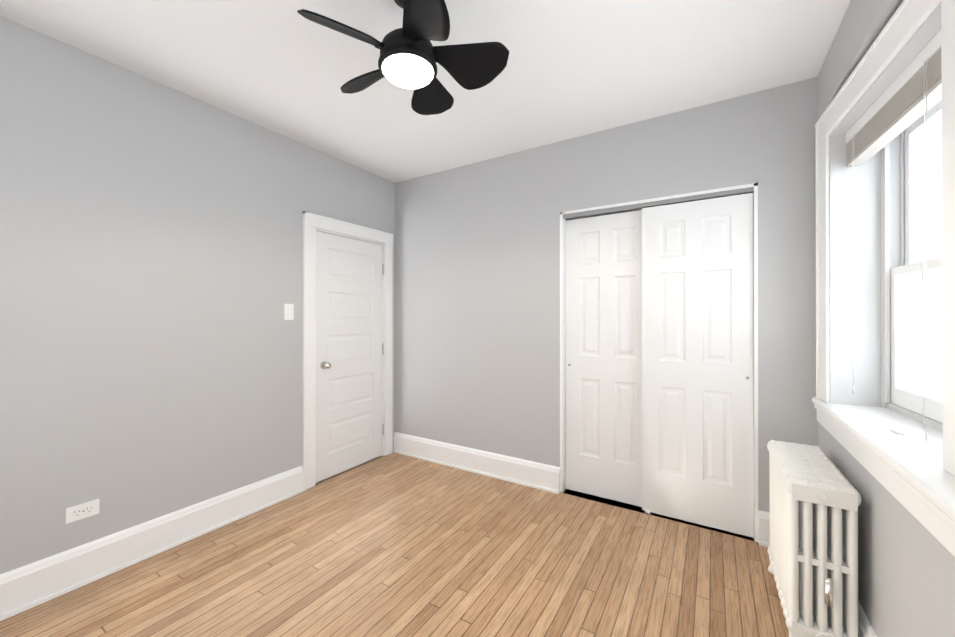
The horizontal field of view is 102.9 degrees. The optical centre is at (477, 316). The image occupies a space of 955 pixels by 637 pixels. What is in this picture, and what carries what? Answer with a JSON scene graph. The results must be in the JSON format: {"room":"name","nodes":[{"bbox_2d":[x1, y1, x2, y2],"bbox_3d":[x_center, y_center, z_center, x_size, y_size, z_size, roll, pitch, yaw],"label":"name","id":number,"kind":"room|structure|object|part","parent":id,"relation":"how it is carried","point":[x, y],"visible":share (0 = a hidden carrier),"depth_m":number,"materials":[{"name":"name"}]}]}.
{"room":"empty bedroom","nodes":[
{"label":"empty bedroom","id":0,"kind":"room"},
{"bbox_2d":[0,16,394,573],"bbox_3d":[-1.681,0.003,2.415,0.160,2.600,3.420,0,0,32],"label":"wall","id":1,"kind":"structure","parent":0,"point":[150,287],"depth_m":2.04,"materials":[{"name":"grey paint"}]},
{"bbox_2d":[66,499,98,523],"bbox_3d":[-1.925,0.951,1.857,0.009,0.072,0.116,0,0,32],"label":"wall outlet","id":2,"kind":"object","parent":1,"relation":"attached to","point":[81,511],"visible":1,"depth_m":1.85,"materials":[{"name":"white plastic"}]},
{"bbox_2d":[0,466,305,620],"bbox_3d":[-1.855,1.209,1.946,0.034,0.185,2.125,0,0,32],"label":"baseboard","id":3,"kind":"structure","parent":1,"relation":"attached to","point":[28,586],"depth_m":2.00,"materials":[{"name":"white wood"}]},
{"bbox_2d":[284,304,293,319],"bbox_3d":[-1.365,-0.031,2.761,0.014,0.116,0.072,0,0,32],"label":"light switch","id":4,"kind":"object","parent":1,"relation":"attached to","point":[288,311],"visible":1,"depth_m":2.76,"materials":[{"name":"white plastic"}]},
{"bbox_2d":[302,211,392,489],"bbox_3d":[-1.127,0.261,3.284,0.190,2.088,0.928,0,0,32],"label":"door frame","id":5,"kind":"structure","parent":1,"relation":"attached to","point":[312,223],"depth_m":2.92,"materials":[{"name":"white wood"}]},
{"bbox_2d":[316,231,383,482],"bbox_3d":[-1.056,0.317,3.249,0.114,1.960,0.707,0,0,32],"label":"entry door","id":6,"kind":"structure","parent":1,"relation":"in","point":[349,354],"depth_m":3.22,"materials":[{"name":"white wood"}]},
{"bbox_2d":[0,452,788,636],"bbox_3d":[-0.430,1.362,2.073,4.725,0.120,4.160,0,0,32],"label":"floor","id":7,"kind":"structure","parent":0,"point":[393,544],"depth_m":1.92,"materials":[{"name":"brown wood"}]},
{"bbox_2d":[767,440,860,636],"bbox_3d":[1.451,0.965,1.685,0.222,0.671,0.698,0,0,32],"label":"radiator","id":8,"kind":"object","parent":7,"relation":"on","point":[815,503],"visible":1,"depth_m":1.45,"materials":[{"name":"metal"}]},
{"bbox_2d":[0,0,850,182],"bbox_3d":[0.013,-1.359,1.807,3.685,0.120,4.160,0,0,32],"label":"ceiling","id":9,"kind":"structure","parent":0,"point":[575,68],"depth_m":1.93,"materials":[{"name":"white paint"}]},
{"bbox_2d":[297,0,508,114],"bbox_3d":[-0.288,-1.116,1.529,0.749,0.367,0.765,0,0,32],"label":"ceiling fan","id":10,"kind":"object","parent":9,"relation":"hanging from","point":[411,55],"visible":1,"depth_m":1.47,"materials":[{"name":"black plastic"}]},
{"bbox_2d":[395,77,817,539],"bbox_3d":[0.664,0.004,2.858,3.685,2.600,0.120,0,0,32],"label":"wall","id":11,"kind":"structure","parent":0,"point":[477,305],"depth_m":2.88,"materials":[{"name":"grey paint"}]},
{"bbox_2d":[393,432,559,493],"bbox_3d":[-0.102,1.212,3.238,1.658,0.185,0.034,0,0,32],"label":"baseboard","id":12,"kind":"structure","parent":11,"relation":"attached to","point":[540,476],"depth_m":3.15,"materials":[{"name":"white wood"}]},
{"bbox_2d":[565,210,641,506],"bbox_3d":[0.927,0.278,2.716,0.605,2.034,0.037,0,0,32],"label":"closet door","id":13,"kind":"structure","parent":11,"relation":"in","point":[603,295],"depth_m":2.71,"materials":[{"name":"white wood"}]},
{"bbox_2d":[563,187,753,219],"bbox_3d":[1.145,-0.740,2.559,1.148,0.026,0.088,0,0,32],"label":"trim","id":14,"kind":"structure","parent":11,"relation":"attached to","point":[609,211],"depth_m":2.51,"materials":[{"name":"grey"}]},
{"bbox_2d":[560,183,757,541],"bbox_3d":[1.146,0.267,2.558,1.184,2.072,0.124,0,0,32],"label":"trim","id":15,"kind":"structure","parent":11,"relation":"attached to","point":[563,347],"depth_m":2.42,"materials":[{"name":"white wood"}]},
{"bbox_2d":[642,193,753,537],"bbox_3d":[1.363,0.277,2.395,0.605,2.034,0.037,0,0,32],"label":"closet door","id":16,"kind":"structure","parent":11,"relation":"in","point":[697,380],"depth_m":2.37,"materials":[{"name":"white wood"}]},
{"bbox_2d":[758,510,769,546],"bbox_3d":[1.722,1.209,2.111,0.263,0.185,0.034,0,0,32],"label":"baseboard","id":17,"kind":"structure","parent":11,"relation":"attached to","point":[763,528],"depth_m":2.16,"materials":[{"name":"white wood"}]},
{"bbox_2d":[818,0,954,636],"bbox_3d":[1.111,-0.002,0.666,0.220,2.600,3.380,0,0,32],"label":"wall","id":18,"kind":"structure","parent":0,"point":[906,572],"depth_m":1.28,"materials":[{"name":"grey paint"}]},
{"bbox_2d":[858,600,876,636],"bbox_3d":[1.014,1.206,0.747,0.034,0.185,3.100,0,0,32],"label":"baseboard","id":19,"kind":"structure","parent":18,"relation":"attached to","point":[865,628],"depth_m":1.40,"materials":[{"name":"white wood"}]},
{"bbox_2d":[812,397,954,522],"bbox_3d":[1.307,0.445,0.862,0.414,0.036,2.510,0,0,32],"label":"window sill","id":20,"kind":"structure","parent":18,"relation":"attached to","point":[916,464],"depth_m":1.27,"materials":[{"name":"white wood"}]},
{"bbox_2d":[890,428,935,443],"bbox_3d":[1.534,0.421,1.349,0.073,0.013,0.149,0,0,32],"label":"cord tassel","id":21,"kind":"object","parent":20,"relation":"on","point":[894,430],"visible":0.96,"depth_m":1.38,"materials":[{"name":"white plastic"}]},
{"bbox_2d":[814,404,954,556],"bbox_3d":[1.157,0.508,0.972,0.026,0.090,2.480,0,0,32],"label":"trim","id":22,"kind":"structure","parent":18,"relation":"attached to","point":[935,522],"depth_m":1.12,"materials":[{"name":"white wood"}]},
{"bbox_2d":[815,0,954,475],"bbox_3d":[1.223,-0.295,0.918,0.026,1.443,2.450,0,0,28],"label":"window frame","id":23,"kind":"structure","parent":18,"relation":"in","point":[904,24],"depth_m":1.22,"materials":[{"name":"white wood"}]},
{"bbox_2d":[829,2,940,406],"bbox_3d":[1.314,-0.238,0.870,0.184,1.329,2.202,0,0,28],"label":"jamb","id":24,"kind":"object","parent":23,"relation":"attached to","point":[866,248],"visible":0.54,"depth_m":1.83,"materials":[{"name":"white wood"}]},
{"bbox_2d":[846,30,941,166],"bbox_3d":[1.603,-0.805,1.432,0.060,0.165,0.912,0,0,28],"label":"window blind","id":25,"kind":"object","parent":23,"relation":"attached to","point":[894,110],"visible":0.9,"depth_m":1.42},
{"bbox_2d":[851,58,927,439],"bbox_3d":[1.601,-0.217,1.506,0.010,1.245,0.607,0,0,28],"label":"blind cord","id":26,"kind":"object","parent":25,"relation":"hanging from","point":[923,276],"visible":1,"depth_m":1.25,"materials":[{"name":"white fabric"}]},
{"bbox_2d":[920,116,942,399],"bbox_3d":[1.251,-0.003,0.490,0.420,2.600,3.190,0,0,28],"label":"window pane","id":27,"kind":"structure","parent":0,"point":[933,361],"depth_m":1.72,"materials":[{"name":"clear glass"}]},
{"bbox_2d":[881,100,942,432],"bbox_3d":[1.766,-0.225,1.344,0.180,1.350,0.940,0,0,28],"label":"window","id":28,"kind":"structure","parent":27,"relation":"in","point":[892,203],"depth_m":1.72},
{"bbox_3d":[1.719,0.088,1.368,0.033,0.616,0.866,0,0,28],"label":"window sash","id":29,"kind":"part","parent":28,"relation":"part of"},
{"bbox_3d":[1.761,-0.523,1.348,0.033,0.680,0.866,0,0,28],"label":"window sash","id":30,"kind":"part","parent":28,"relation":"part of","materials":[{"name":"white wood"}]}
]}

